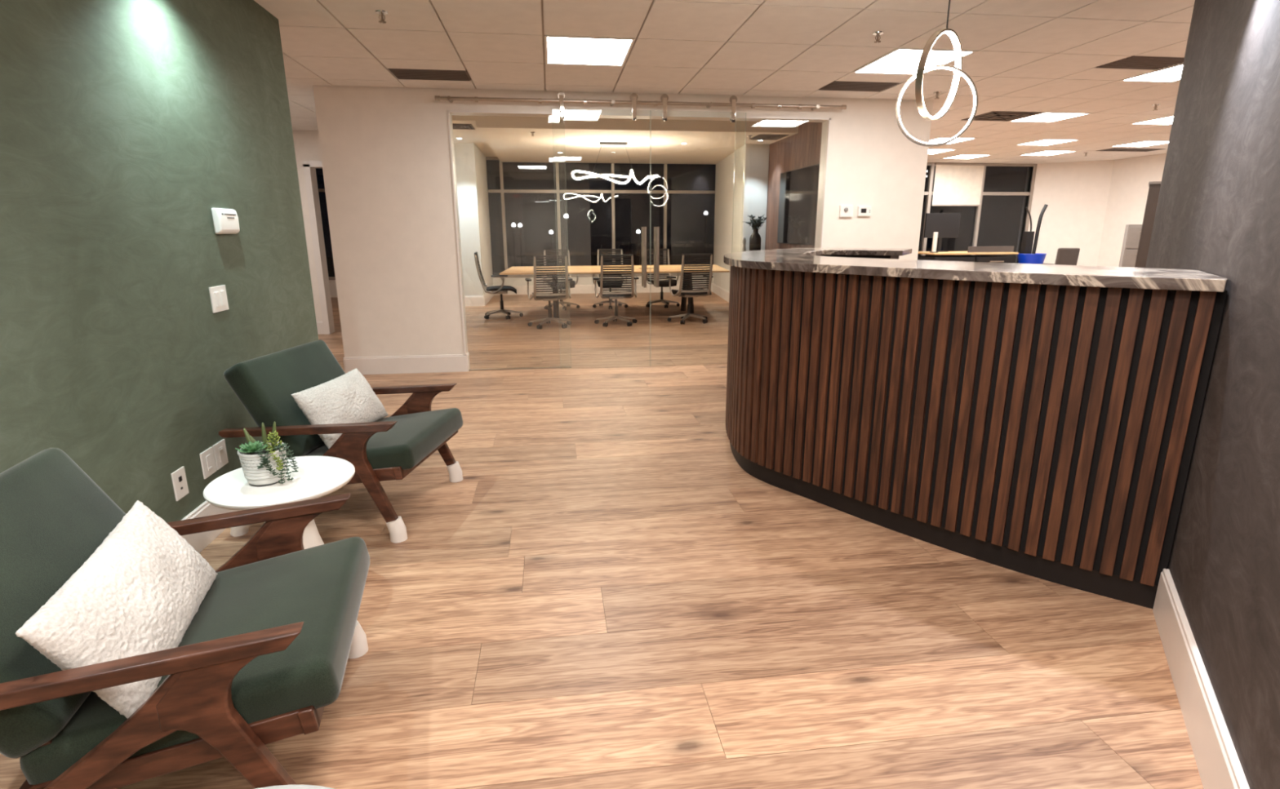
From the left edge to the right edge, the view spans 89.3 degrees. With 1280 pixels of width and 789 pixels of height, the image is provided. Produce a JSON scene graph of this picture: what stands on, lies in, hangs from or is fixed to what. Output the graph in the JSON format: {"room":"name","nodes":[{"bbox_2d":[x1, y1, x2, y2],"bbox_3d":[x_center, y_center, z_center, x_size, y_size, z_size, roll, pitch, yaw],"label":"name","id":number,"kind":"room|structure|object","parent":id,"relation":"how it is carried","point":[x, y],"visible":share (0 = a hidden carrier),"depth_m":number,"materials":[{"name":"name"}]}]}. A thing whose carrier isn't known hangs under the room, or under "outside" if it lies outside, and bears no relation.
{"room":"office reception area","nodes":[
{"label":"office reception area","id":0,"kind":"room"},
{"bbox_2d":[0,0,318,522],"bbox_3d":[-1.744,-0.141,0.769,0.150,2.570,7.010,-2,14,-7],"label":"wall","id":1,"kind":"structure","parent":0,"point":[124,123],"depth_m":2.47,"materials":[{"name":"paint"}]},
{"bbox_2d":[170,466,189,501],"bbox_3d":[-1.892,0.367,2.669,0.008,0.120,0.088,-2,14,-7],"label":"power outlet","id":2,"kind":"object","parent":1,"relation":"attached to","point":[178,477],"visible":1,"depth_m":2.66,"materials":[{"name":"white plastic"}]},
{"bbox_2d":[199,446,216,479],"bbox_3d":[-1.921,0.304,2.889,0.012,0.118,0.103,-2,14,-7],"label":"wall plate","id":3,"kind":"object","parent":1,"relation":"attached to","point":[207,461],"visible":1,"depth_m":2.88,"materials":[{"name":"white plastic"}]},
{"bbox_2d":[181,500,240,553],"bbox_3d":[-1.659,1.014,1.073,0.016,0.180,7.010,-2,14,-7],"label":"baseboard","id":4,"kind":"structure","parent":1,"relation":"attached to","point":[198,541],"depth_m":2.81,"materials":[{"name":"white paint"}]},
{"bbox_2d":[208,284,228,313],"bbox_3d":[-1.966,-0.448,3.033,0.012,0.118,0.145,-2,14,-7],"label":"light switch","id":5,"kind":"object","parent":1,"relation":"attached to","point":[218,295],"visible":1,"depth_m":3.02,"materials":[{"name":"white plastic"}]},
{"bbox_2d":[212,439,228,470],"bbox_3d":[-1.936,0.277,2.997,0.012,0.118,0.103,-2,14,-7],"label":"wall plate","id":6,"kind":"object","parent":1,"relation":"attached to","point":[220,451],"visible":1,"depth_m":2.99,"materials":[{"name":"white plastic"}]},
{"bbox_2d":[211,207,239,234],"bbox_3d":[-1.976,-0.828,3.097,0.037,0.119,0.190,-2,14,-7],"label":"wall sensor","id":7,"kind":"object","parent":1,"relation":"attached to","point":[225,221],"visible":1,"depth_m":3.06,"materials":[{"name":"white plastic"}]},
{"bbox_2d":[292,129,322,321],"bbox_3d":[-5.631,-2.025,8.257,3.900,2.570,0.150,-2,14,-7],"label":"wall","id":8,"kind":"structure","parent":0,"point":[306,143],"depth_m":8.19,"materials":[{"name":"beige paint"}]},
{"bbox_2d":[302,160,334,334],"bbox_3d":[-3.965,-1.900,8.519,0.540,2.190,0.210,-2,14,-7],"label":"trim","id":9,"kind":"structure","parent":8,"relation":"attached to","point":[309,166],"depth_m":8.42,"materials":[{"name":"white paint"}]},
{"bbox_2d":[328,280,337,297],"bbox_3d":[-6.065,-3.505,13.234,4.420,3.000,0.150,-2,14,-7],"label":"wall","id":10,"kind":"structure","parent":0,"point":[332,283],"depth_m":13.45,"materials":[{"name":"beige paint"}]},
{"bbox_2d":[315,170,335,279],"bbox_3d":[-6.467,-3.560,13.129,2.060,2.440,0.120,-2,14,-7],"label":"window","id":11,"kind":"structure","parent":10,"relation":"in","point":[319,189],"depth_m":13.20,"materials":[{"name":"glass"}]},
{"bbox_2d":[453,142,493,296],"bbox_3d":[-3.271,-3.369,12.459,0.550,3.100,2.150,-2,14,-7],"label":"wall","id":12,"kind":"structure","parent":0,"point":[470,162],"depth_m":11.56,"materials":[{"name":"white paint"}]},
{"bbox_2d":[464,295,484,306],"bbox_3d":[-3.123,-1.695,11.775,0.550,0.190,0.016,-2,14,-7],"label":"baseboard","id":13,"kind":"structure","parent":12,"relation":"attached to","point":[477,300],"depth_m":11.78,"materials":[{"name":"white paint"}]},
{"bbox_2d":[452,115,497,156],"bbox_3d":[-0.339,-4.144,9.739,6.080,0.320,7.780,-2,14,-7],"label":"ceiling","id":14,"kind":"structure","parent":0,"point":[474,136],"depth_m":10.32,"materials":[{"name":"paint"}]},
{"bbox_2d":[452,123,475,129],"bbox_3d":[-2.638,-3.875,9.375,0.450,0.009,0.500,-2,14,-7],"label":"ceiling vent","id":15,"kind":"object","parent":14,"relation":"in","point":[455,126],"visible":0.64,"depth_m":9.37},
{"bbox_2d":[0,291,1203,788],"bbox_3d":[1.240,-0.176,6.353,17.100,0.120,17.165,-2,14,-7],"label":"floor","id":16,"kind":"structure","parent":0,"point":[603,597],"depth_m":2.22,"materials":[{"name":"brown wood"}]},
{"bbox_2d":[0,448,369,788],"bbox_3d":[-1.168,0.570,1.595,0.868,0.783,0.783,-4,15,-16],"label":"armchair","id":17,"kind":"object","parent":16,"relation":"on","point":[269,645],"visible":0.84,"depth_m":1.38,"materials":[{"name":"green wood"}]},
{"bbox_2d":[0,448,125,759],"bbox_3d":[-1.386,0.428,1.494,0.313,0.456,0.665,-4,15,-16],"label":"cushion","id":18,"kind":"object","parent":17,"relation":"on","point":[53,517],"depth_m":1.43,"materials":[{"name":"green fabric"}]},
{"bbox_2d":[15,500,217,719],"bbox_3d":[-1.178,0.477,1.521,0.189,0.284,0.586,-5,15,-17],"label":"pillow","id":19,"kind":"object","parent":17,"relation":"on","point":[140,591],"visible":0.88,"depth_m":1.41,"materials":[{"name":"white fabric"}]},
{"bbox_2d":[19,537,369,785],"bbox_3d":[-1.033,0.620,1.648,0.588,0.199,0.662,-4,15,-16],"label":"seat cushion","id":20,"kind":"object","parent":17,"relation":"on","point":[272,582],"depth_m":1.42,"materials":[{"name":"green fabric"}]},
{"bbox_2d":[203,456,355,549],"bbox_3d":[-1.319,0.526,2.448,0.492,0.450,0.492,-2,14,-7],"label":"side table","id":21,"kind":"object","parent":16,"relation":"on","point":[316,477],"visible":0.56,"depth_m":2.33,"materials":[{"name":"white paint"}]},
{"bbox_2d":[235,421,298,486],"bbox_3d":[-1.348,0.214,2.330,0.186,0.213,0.160,5,15,20],"label":"succulent planter","id":22,"kind":"object","parent":21,"relation":"on","point":[264,464],"visible":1,"depth_m":2.30,"materials":[{"name":"white ceramic"}]},
{"bbox_2d":[255,785,333,788],"bbox_3d":[-0.511,0.901,0.792,0.504,0.531,0.504,-2,14,-7],"label":"side table","id":23,"kind":"object","parent":16,"relation":"on","point":[283,787],"visible":1,"depth_m":0.96,"materials":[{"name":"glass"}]},
{"bbox_2d":[218,339,462,543],"bbox_3d":[-1.397,0.173,3.166,0.868,0.783,0.783,1,14,5],"label":"armchair","id":24,"kind":"object","parent":16,"relation":"on","point":[390,448],"visible":0.73,"depth_m":2.89,"materials":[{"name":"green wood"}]},
{"bbox_2d":[223,339,345,457],"bbox_3d":[-1.623,0.011,3.145,0.313,0.456,0.665,1,14,5],"label":"cushion","id":25,"kind":"object","parent":24,"relation":"on","point":[265,384],"depth_m":2.92,"materials":[{"name":"green fabric"}]},
{"bbox_2d":[291,368,387,448],"bbox_3d":[-1.426,0.055,3.128,0.190,0.256,0.565,1,14,5],"label":"pillow","id":26,"kind":"object","parent":24,"relation":"on","point":[348,397],"visible":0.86,"depth_m":3.03,"materials":[{"name":"white fabric"}]},
{"bbox_2d":[304,408,462,470],"bbox_3d":[-1.257,0.235,3.170,0.588,0.199,0.662,1,14,5],"label":"seat cushion","id":27,"kind":"object","parent":24,"relation":"on","point":[417,433],"depth_m":3.00,"materials":[{"name":"green fabric"}]},
{"bbox_2d":[474,252,523,319],"bbox_3d":[-2.209,-1.720,10.185,0.692,1.011,0.646,-3,14,-10],"label":"chair","id":28,"kind":"object","parent":16,"relation":"on","point":[501,289],"visible":0.98,"depth_m":10.13,"materials":[{"name":"black plastic"}]},
{"bbox_2d":[524,255,572,328],"bbox_3d":[-1.283,-1.466,9.170,0.646,1.011,0.692,-3,15,-13],"label":"chair","id":29,"kind":"object","parent":16,"relation":"on","point":[549,297],"visible":1,"depth_m":8.90,"materials":[{"name":"metal"}]},
{"bbox_2d":[542,248,579,310],"bbox_3d":[-1.392,-2.015,11.341,0.646,1.011,0.692,-4,15,-16],"label":"chair","id":30,"kind":"object","parent":16,"relation":"on","point":[572,283],"visible":0.41,"depth_m":11.48,"materials":[{"name":"black plastic"}]},
{"bbox_2d":[592,248,627,309],"bbox_3d":[-0.530,-2.058,11.502,0.646,1.011,0.692,-1,14,-2],"label":"chair","id":31,"kind":"object","parent":16,"relation":"on","point":[610,301],"visible":0.42,"depth_m":11.69,"materials":[{"name":"black plastic"}]},
{"bbox_2d":[499,264,729,318],"bbox_3d":[-0.340,-1.670,10.547,3.649,0.758,1.770,-2,14,-7],"label":"conference table","id":32,"kind":"object","parent":16,"relation":"on","point":[637,268],"visible":0.67,"depth_m":10.17,"materials":[{"name":"brown wood"}]},
{"bbox_2d":[592,254,639,326],"bbox_3d":[-0.347,-1.519,9.369,0.646,1.011,0.692,-2,14,-6],"label":"chair","id":33,"kind":"object","parent":16,"relation":"on","point":[615,295],"visible":1,"depth_m":9.10,"materials":[{"name":"black plastic"}]},
{"bbox_2d":[645,248,679,308],"bbox_3d":[0.387,-2.091,11.620,0.646,1.011,0.692,-3,15,-13],"label":"chair","id":34,"kind":"object","parent":16,"relation":"on","point":[662,283],"visible":0.59,"depth_m":11.77,"materials":[{"name":"black plastic"}]},
{"bbox_2d":[666,253,713,324],"bbox_3d":[0.741,-1.582,9.608,0.646,1.011,0.692,-3,15,-13],"label":"chair","id":35,"kind":"object","parent":16,"relation":"on","point":[700,291],"visible":1,"depth_m":9.34,"materials":[{"name":"black plastic"}]},
{"bbox_2d":[917,251,1018,263],"bbox_3d":[5.669,-2.050,11.527,1.540,0.950,0.860,-2,14,-7],"label":"office desk","id":36,"kind":"object","parent":16,"relation":"on","point":[975,256],"visible":0.28,"depth_m":11.08,"materials":[{"name":"brown wood"}]},
{"bbox_2d":[929,231,937,253],"bbox_3d":[5.033,-2.600,11.071,0.100,0.340,0.100,-2,14,-7],"label":"desk lamp","id":37,"kind":"object","parent":36,"relation":"on","point":[935,233],"visible":1,"depth_m":11.06,"materials":[{"name":"plastic"}]},
{"bbox_2d":[923,213,960,252],"bbox_3d":[5.325,-2.867,11.470,0.640,0.660,0.180,-2,14,-7],"label":"computer monitor","id":38,"kind":"object","parent":36,"relation":"on","point":[947,224],"visible":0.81,"depth_m":11.41,"materials":[{"name":"black plastic"}]},
{"bbox_2d":[967,246,1013,252],"bbox_3d":[5.995,-2.484,11.077,0.840,0.100,0.028,-2,14,-7],"label":"screen","id":39,"kind":"object","parent":36,"relation":"on","point":[971,249],"visible":1,"depth_m":11.06,"materials":[{"name":"plastic"}]},
{"bbox_2d":[725,254,1227,608],"bbox_3d":[1.435,-0.222,3.963,1.844,1.142,3.734,-2,14,-7],"label":"reception desk","id":40,"kind":"object","parent":16,"relation":"on","point":[1048,433],"visible":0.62,"depth_m":2.56,"materials":[{"name":"brown wood"}]},
{"bbox_2d":[723,248,1227,292],"bbox_3d":[1.345,-0.809,3.878,1.687,0.038,3.824,0,14,2],"label":"countertop","id":41,"kind":"structure","parent":40,"relation":"on","point":[795,260],"depth_m":2.62,"materials":[{"name":"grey stone"}]},
{"bbox_2d":[1054,248,1079,265],"bbox_3d":[5.784,-1.483,8.975,0.557,1.077,0.583,2,14,9],"label":"office chair","id":42,"kind":"object","parent":16,"relation":"on","point":[1064,256],"visible":0.16,"depth_m":8.65,"materials":[{"name":"plastic"}]},
{"bbox_2d":[1118,224,1142,267],"bbox_3d":[7.851,-1.953,10.201,0.500,1.400,0.645,9,17,31],"label":"filing cabinet","id":43,"kind":"object","parent":16,"relation":"on","point":[1132,233],"visible":0.22,"depth_m":9.96,"materials":[{"name":"grey paint"}]},
{"bbox_2d":[1134,181,1161,267],"bbox_3d":[6.010,-1.398,7.164,0.890,1.825,0.580,10,18,36],"label":"tall cabinet","id":44,"kind":"object","parent":16,"relation":"on","point":[1154,187],"visible":0.14,"depth_m":7.06,"materials":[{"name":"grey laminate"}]},
{"bbox_3d":[6.859,-1.939,11.491,0.720,0.745,0.520,-2,14,-7],"label":"cabinet","id":45,"kind":"object","parent":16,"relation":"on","visible":0},
{"bbox_2d":[1017,204,1048,264],"bbox_3d":[6.800,-2.761,11.171,0.450,1.001,0.450,-2,14,-7],"label":"tub","id":46,"kind":"object","parent":45,"relation":"on","point":[1026,255],"visible":0.96,"depth_m":11.15,"materials":[{"name":"plastic"}]},
{"bbox_2d":[1017,253,1047,264],"bbox_3d":[6.801,-2.361,11.272,0.450,0.176,0.450,-2,14,-7],"label":"tub","id":47,"kind":"object","parent":46,"relation":"in","point":[1023,258],"depth_m":11.12,"materials":[{"name":"blue plastic"}]},
{"bbox_3d":[1.948,-1.682,10.095,0.630,0.960,1.960,-2,14,-7],"label":"credenza","id":48,"kind":"object","parent":16,"relation":"on","visible":0},
{"bbox_2d":[745,213,766,250],"bbox_3d":[1.823,-2.556,10.328,0.354,0.621,0.392,6,15,23],"label":"flower vase","id":49,"kind":"object","parent":48,"relation":"on","point":[755,238],"visible":0.96,"depth_m":10.28,"materials":[{"name":"black ceramic"}]},
{"bbox_2d":[312,84,933,357],"bbox_3d":[0.014,-1.552,6.322,5.720,2.570,0.140,-2,14,-7],"label":"wall","id":50,"kind":"structure","parent":0,"point":[385,154],"depth_m":6.03,"materials":[{"name":"beige paint"}]},
{"bbox_2d":[344,354,466,374],"bbox_3d":[-2.249,-0.288,6.247,1.125,0.170,0.016,-2,14,-7],"label":"baseboard","id":51,"kind":"structure","parent":50,"relation":"attached to","point":[454,362],"depth_m":6.24,"materials":[{"name":"white paint"}]},
{"bbox_2d":[449,119,571,371],"bbox_3d":[-1.199,-1.402,6.180,1.014,2.357,0.144,-2,14,-7],"label":"window","id":52,"kind":"structure","parent":50,"relation":"in","point":[450,119],"depth_m":6.41,"materials":[{"name":"clear glass"}]},
{"bbox_2d":[447,110,831,364],"bbox_3d":[0.052,-1.459,6.352,3.571,2.375,0.167,-2,14,-7],"label":"trim","id":53,"kind":"structure","parent":50,"relation":"attached to","point":[826,122],"depth_m":6.13,"materials":[{"name":"white paint"}]},
{"bbox_2d":[434,91,846,360],"bbox_3d":[0.078,-1.505,6.192,3.750,2.519,0.162,-2,14,-7],"label":"door","id":54,"kind":"structure","parent":50,"relation":"in","point":[561,95],"depth_m":5.87,"materials":[{"name":"clear glass"}]},
{"bbox_2d":[650,93,746,287],"bbox_3d":[0.547,-1.522,6.253,0.897,2.519,0.162,-2,14,-7],"label":"door","id":55,"kind":"structure","parent":54,"relation":"hanging from","point":[664,98],"depth_m":6.12,"materials":[{"name":"clear glass"}]},
{"bbox_2d":[839,204,853,217],"bbox_3d":[2.051,-1.823,6.441,0.132,0.114,0.042,-2,14,-7],"label":"thermostat","id":56,"kind":"object","parent":50,"relation":"attached to","point":[845,211],"visible":1,"depth_m":6.43,"materials":[{"name":"white plastic"}]},
{"bbox_2d":[857,206,871,216],"bbox_3d":[2.238,-1.830,6.471,0.132,0.096,0.031,-2,14,-7],"label":"thermostat","id":57,"kind":"object","parent":50,"relation":"attached to","point":[862,211],"visible":1,"depth_m":6.46,"materials":[{"name":"white plastic"}]},
{"bbox_2d":[475,115,799,164],"bbox_3d":[-0.038,-4.486,11.334,5.050,0.400,4.630,-2,14,-7],"label":"ceiling","id":58,"kind":"structure","parent":0,"point":[511,140],"depth_m":9.92,"materials":[{"name":"paint"}]},
{"bbox_2d":[571,142,657,184],"bbox_3d":[-0.397,-3.722,10.451,1.424,0.646,0.346,-2,14,-7],"label":"pendant lamp","id":59,"kind":"object","parent":58,"relation":"hanging from","point":[600,143],"visible":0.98,"depth_m":10.45,"materials":[{"name":"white plastic"}]},
{"bbox_2d":[751,133,788,140],"bbox_3d":[1.945,-3.898,9.821,0.450,0.009,0.550,-2,14,-7],"label":"ceiling vent","id":60,"kind":"object","parent":58,"relation":"in","point":[761,136],"visible":0.97,"depth_m":9.78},
{"bbox_2d":[253,0,1195,164],"bbox_3d":[1.393,-2.471,4.538,16.900,0.120,14.750,-2,14,-7],"label":"ceiling","id":61,"kind":"structure","parent":0,"point":[1031,55],"depth_m":4.52,"materials":[{"name":"tile"}]},
{"bbox_2d":[374,9,388,23],"bbox_3d":[-1.480,-2.165,3.719,0.072,0.055,0.072,-2,14,-7],"label":"sprinkler","id":62,"kind":"object","parent":61,"relation":"attached to","point":[380,12],"visible":1,"depth_m":3.71,"materials":[{"name":"silver metal"}]},
{"bbox_2d":[388,68,471,80],"bbox_3d":[-1.683,-2.580,5.219,0.593,0.017,0.369,-2,14,-7],"label":"ceiling vent","id":63,"kind":"object","parent":61,"relation":"in","point":[401,73],"visible":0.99,"depth_m":5.21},
{"bbox_2d":[544,35,635,66],"bbox_3d":[-0.370,-2.420,4.550,0.589,0.034,0.717,-2,14,-7],"label":"recessed light","id":64,"kind":"object","parent":61,"relation":"in","point":[559,49],"visible":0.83,"depth_m":4.52,"materials":[{"name":"white plastic"}]},
{"bbox_2d":[817,80,899,91],"bbox_3d":[1.915,-2.708,5.685,0.593,0.017,0.369,-2,14,-7],"label":"ceiling vent","id":65,"kind":"object","parent":61,"relation":"in","point":[835,85],"visible":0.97,"depth_m":5.67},
{"bbox_2d":[852,46,977,75],"bbox_3d":[2.029,-2.506,4.860,0.589,0.034,0.717,-2,14,-7],"label":"recessed light","id":66,"kind":"object","parent":61,"relation":"in","point":[900,60],"visible":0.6,"depth_m":4.83,"materials":[{"name":"white plastic"}]},
{"bbox_2d":[895,0,977,146],"bbox_3d":[1.220,-1.469,2.616,0.315,0.878,0.188,-4,15,-17],"label":"pendant lamp","id":67,"kind":"object","parent":61,"relation":"hanging from","point":[957,70],"visible":1,"depth_m":2.67,"materials":[{"name":"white plastic"}]},
{"bbox_2d":[928,148,955,154],"bbox_3d":[4.676,-3.922,10.427,0.484,0.034,0.644,-2,14,-7],"label":"recessed light","id":68,"kind":"object","parent":61,"relation":"in","point":[931,151],"visible":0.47,"depth_m":10.34,"materials":[{"name":"white plastic"}]},
{"bbox_2d":[928,149,952,153],"bbox_3d":[4.676,-3.914,10.429,0.448,0.001,0.608,-2,14,-7],"label":"diffuser","id":69,"kind":"object","parent":68,"relation":"attached to","point":[940,150],"depth_m":10.33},
{"bbox_2d":[928,137,977,144],"bbox_3d":[4.316,-3.600,9.158,0.544,0.034,0.624,-2,14,-7],"label":"recessed light","id":70,"kind":"object","parent":61,"relation":"in","point":[940,139],"visible":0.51,"depth_m":9.11,"materials":[{"name":"white plastic"}]},
{"bbox_2d":[928,137,968,143],"bbox_3d":[4.316,-3.592,9.160,0.508,0.001,0.588,-2,14,-7],"label":"diffuser","id":71,"kind":"object","parent":70,"relation":"attached to","point":[940,139],"depth_m":9.11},
{"bbox_2d":[943,154,990,159],"bbox_3d":[5.621,-4.115,11.175,0.524,0.034,0.604,-2,14,-7],"label":"recessed light","id":72,"kind":"object","parent":61,"relation":"in","point":[962,156],"visible":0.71,"depth_m":11.21,"materials":[{"name":"white plastic"}]},
{"bbox_2d":[946,155,986,158],"bbox_3d":[5.621,-4.106,11.178,0.488,0.001,0.568,-2,14,-7],"label":"diffuser","id":73,"kind":"object","parent":72,"relation":"attached to","point":[961,156],"depth_m":11.16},
{"bbox_2d":[961,111,1043,120],"bbox_3d":[3.995,-3.082,7.184,0.580,0.009,0.560,-2,14,-7],"label":"ceiling vent","id":74,"kind":"object","parent":61,"relation":"in","point":[993,115],"visible":0.97,"depth_m":7.14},
{"bbox_2d":[1015,138,1079,145],"bbox_3d":[5.872,-3.656,9.359,0.524,0.034,0.624,-2,14,-7],"label":"recessed light","id":75,"kind":"object","parent":61,"relation":"in","point":[1046,141],"visible":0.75,"depth_m":9.35,"materials":[{"name":"white plastic"}]},
{"bbox_2d":[1022,139,1071,145],"bbox_3d":[5.873,-3.647,9.361,0.488,0.001,0.588,-2,14,-7],"label":"diffuser","id":76,"kind":"object","parent":75,"relation":"attached to","point":[1045,140],"depth_m":9.32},
{"bbox_2d":[1021,150,1077,155],"bbox_3d":[6.722,-3.995,10.692,0.534,0.034,0.644,-2,14,-7],"label":"recessed light","id":77,"kind":"object","parent":61,"relation":"in","point":[1047,153],"visible":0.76,"depth_m":10.70,"materials":[{"name":"white plastic"}]},
{"bbox_2d":[1025,151,1069,155],"bbox_3d":[6.722,-3.987,10.694,0.498,0.001,0.608,-2,14,-7],"label":"diffuser","id":78,"kind":"object","parent":77,"relation":"attached to","point":[1060,152],"depth_m":10.71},
{"bbox_2d":[1008,111,1091,122],"bbox_3d":[4.578,-3.123,7.270,0.544,0.034,0.594,-2,14,-7],"label":"recessed light","id":79,"kind":"object","parent":61,"relation":"in","point":[1046,117],"visible":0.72,"depth_m":7.26,"materials":[{"name":"white plastic"}]},
{"bbox_2d":[1097,147,1165,151],"bbox_3d":[7.765,-3.873,10.269,0.900,0.009,0.350,-2,14,-7],"label":"ceiling vent","id":80,"kind":"object","parent":61,"relation":"in","point":[1119,149],"visible":1,"depth_m":10.23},
{"bbox_2d":[1110,140,1168,146],"bbox_3d":[7.434,-3.711,9.561,0.534,0.034,0.624,-2,14,-7],"label":"recessed light","id":81,"kind":"object","parent":61,"relation":"in","point":[1148,143],"visible":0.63,"depth_m":9.57,"materials":[{"name":"white plastic"}]},
{"bbox_2d":[1117,141,1168,146],"bbox_3d":[7.434,-3.703,9.563,0.498,0.001,0.588,-2,14,-7],"label":"diffuser","id":82,"kind":"object","parent":81,"relation":"attached to","point":[1145,142],"depth_m":9.52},
{"bbox_2d":[1096,55,1184,69],"bbox_3d":[3.832,-2.519,4.915,0.553,0.017,0.354,-2,14,-7],"label":"ceiling vent","id":83,"kind":"object","parent":61,"relation":"in","point":[1135,62],"visible":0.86,"depth_m":4.91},
{"bbox_2d":[1119,62,1183,82],"bbox_3d":[4.335,-2.588,5.158,0.484,0.034,0.717,-2,14,-7],"label":"recessed light","id":84,"kind":"object","parent":61,"relation":"in","point":[1170,73],"visible":0.36,"depth_m":5.33,"materials":[{"name":"white plastic"}]},
{"bbox_2d":[1127,64,1182,80],"bbox_3d":[4.335,-2.579,5.161,0.448,0.001,0.681,-2,14,-7],"label":"diffuser","id":85,"kind":"object","parent":84,"relation":"attached to","point":[1159,75],"depth_m":5.35,"materials":[{"name":"plastic"}]},
{"bbox_2d":[1129,115,1173,124],"bbox_3d":[6.134,-3.179,7.471,0.524,0.034,0.594,-2,14,-7],"label":"recessed light","id":86,"kind":"object","parent":61,"relation":"in","point":[1168,120],"visible":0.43,"depth_m":7.63,"materials":[{"name":"white plastic"}]},
{"bbox_2d":[1137,116,1173,124],"bbox_3d":[6.134,-3.170,7.473,0.488,0.001,0.558,-2,14,-7],"label":"diffuser","id":87,"kind":"object","parent":86,"relation":"attached to","point":[1160,122],"depth_m":7.63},
{"bbox_2d":[712,143,751,292],"bbox_3d":[1.720,-3.397,12.514,0.080,3.100,3.367,-1,14,-2],"label":"wall","id":88,"kind":"structure","parent":0,"point":[725,183],"depth_m":12.21,"materials":[{"name":"white paint"}]},
{"bbox_2d":[485,156,715,278],"bbox_3d":[-0.758,-3.764,13.867,4.940,2.440,0.120,-2,14,-7],"label":"window","id":89,"kind":"structure","parent":88,"relation":"in","point":[664,192],"depth_m":13.75,"materials":[{"name":"metal"}]},
{"bbox_2d":[493,283,712,295],"bbox_3d":[-0.753,-2.312,14.185,4.810,0.190,0.016,-2,14,-7],"label":"baseboard","id":90,"kind":"structure","parent":88,"relation":"attached to","point":[578,289],"depth_m":14.14,"materials":[{"name":"white paint"}]},
{"bbox_2d":[493,275,713,285],"bbox_3d":[-0.769,-2.414,14.243,5.900,0.360,0.150,-2,14,-7],"label":"sill","id":91,"kind":"structure","parent":88,"relation":"attached to","point":[581,280],"depth_m":14.04,"materials":[{"name":"white paint"}]},
{"bbox_2d":[711,283,728,302],"bbox_3d":[1.676,-1.986,12.870,0.016,0.190,3.367,-1,14,-2],"label":"baseboard","id":92,"kind":"structure","parent":88,"relation":"attached to","point":[718,291],"depth_m":13.23,"materials":[{"name":"white paint"}]},
{"bbox_2d":[746,143,769,251],"bbox_3d":[1.962,-3.011,10.984,0.320,3.100,0.150,-2,14,-7],"label":"niche","id":93,"kind":"object","parent":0,"point":[759,153],"visible":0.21,"depth_m":10.79,"materials":[{"name":"white paint"}]},
{"bbox_2d":[764,121,822,249],"bbox_3d":[2.243,-2.869,10.419,0.078,3.100,7.780,-2,14,-7],"label":"wall","id":94,"kind":"structure","parent":0,"point":[801,149],"depth_m":9.95,"materials":[{"name":"brown wood"}]},
{"bbox_2d":[777,163,819,244],"bbox_3d":[2.309,-2.737,9.452,0.045,1.060,1.580,-2,14,-7],"label":"television","id":95,"kind":"object","parent":94,"relation":"attached to","point":[798,188],"visible":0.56,"depth_m":9.38,"materials":[{"name":"glass"}]},
{"bbox_2d":[1015,166,1033,262],"bbox_3d":[5.352,-3.135,12.515,6.560,2.570,0.150,-2,14,-7],"label":"wall","id":96,"kind":"structure","parent":0,"point":[1028,177],"depth_m":12.71,"materials":[{"name":"beige paint"}]},
{"bbox_2d":[919,162,1037,262],"bbox_3d":[4.855,-3.346,12.356,5.530,2.060,0.120,-2,14,-7],"label":"window","id":97,"kind":"structure","parent":96,"relation":"in","point":[928,193],"depth_m":12.47,"materials":[{"name":"metal"}]},
{"bbox_2d":[931,162,986,205],"bbox_3d":[6.027,-3.983,12.285,1.000,0.785,0.050,-2,14,-7],"label":"roller shade","id":98,"kind":"object","parent":97,"relation":"attached to","point":[955,184],"visible":1,"depth_m":12.28,"materials":[{"name":"fabric"}]},
{"bbox_2d":[1027,160,1114,266],"bbox_3d":[8.138,-3.126,12.448,1.219,2.570,0.100,9,17,32],"label":"wall","id":99,"kind":"structure","parent":0,"point":[1075,193],"depth_m":12.27,"materials":[{"name":"beige paint"}]},
{"bbox_2d":[1097,153,1166,266],"bbox_3d":[9.173,-2.163,8.632,0.150,2.570,8.800,-2,14,-7],"label":"wall","id":100,"kind":"structure","parent":0,"point":[1131,177],"depth_m":11.59,"materials":[{"name":"beige paint"}]},
{"bbox_2d":[1145,0,1279,788],"bbox_3d":[1.880,-0.436,1.893,0.160,2.570,4.200,8,16,30],"label":"wall","id":101,"kind":"structure","parent":0,"point":[1217,213],"depth_m":1.91,"materials":[{"name":"paint"}]},
{"bbox_2d":[1152,568,1249,788],"bbox_3d":[1.287,0.928,1.399,0.020,0.170,2.190,8,16,30],"label":"baseboard","id":102,"kind":"structure","parent":101,"relation":"attached to","point":[1219,766],"depth_m":1.75,"materials":[{"name":"white paint"}]},
{"label":"outside","id":103,"kind":"structure","parent":0,"visible":0},
{"bbox_2d":[326,253,1015,276],"bbox_3d":[0.958,-12.423,67.135,140.000,0.200,105.200,-2,14,-7],"label":"ground","id":104,"kind":"structure","parent":103,"point":[498,262],"depth_m":95.61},
{"bbox_2d":[511,222,516,266],"bbox_3d":[-5.561,-5.298,29.112,0.200,4.680,0.200,-2,14,-7],"label":"street lamp","id":105,"kind":"object","parent":104,"relation":"on","point":[513,224],"visible":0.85,"depth_m":28.73,"materials":[{"name":"black metal"}]},
{"bbox_2d":[517,222,523,266],"bbox_3d":[-5.283,-5.303,29.149,0.200,4.670,0.200,-2,14,-7],"label":"street lamp","id":106,"kind":"object","parent":104,"relation":"on","point":[520,225],"visible":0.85,"depth_m":28.76,"materials":[{"name":"black metal"}]},
{"bbox_2d":[703,211,707,262],"bbox_3d":[3.012,-5.850,30.159,0.200,5.190,0.200,-2,14,-7],"label":"street lamp","id":107,"kind":"object","parent":104,"relation":"on","point":[705,213],"visible":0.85,"depth_m":29.70,"materials":[{"name":"black metal"}]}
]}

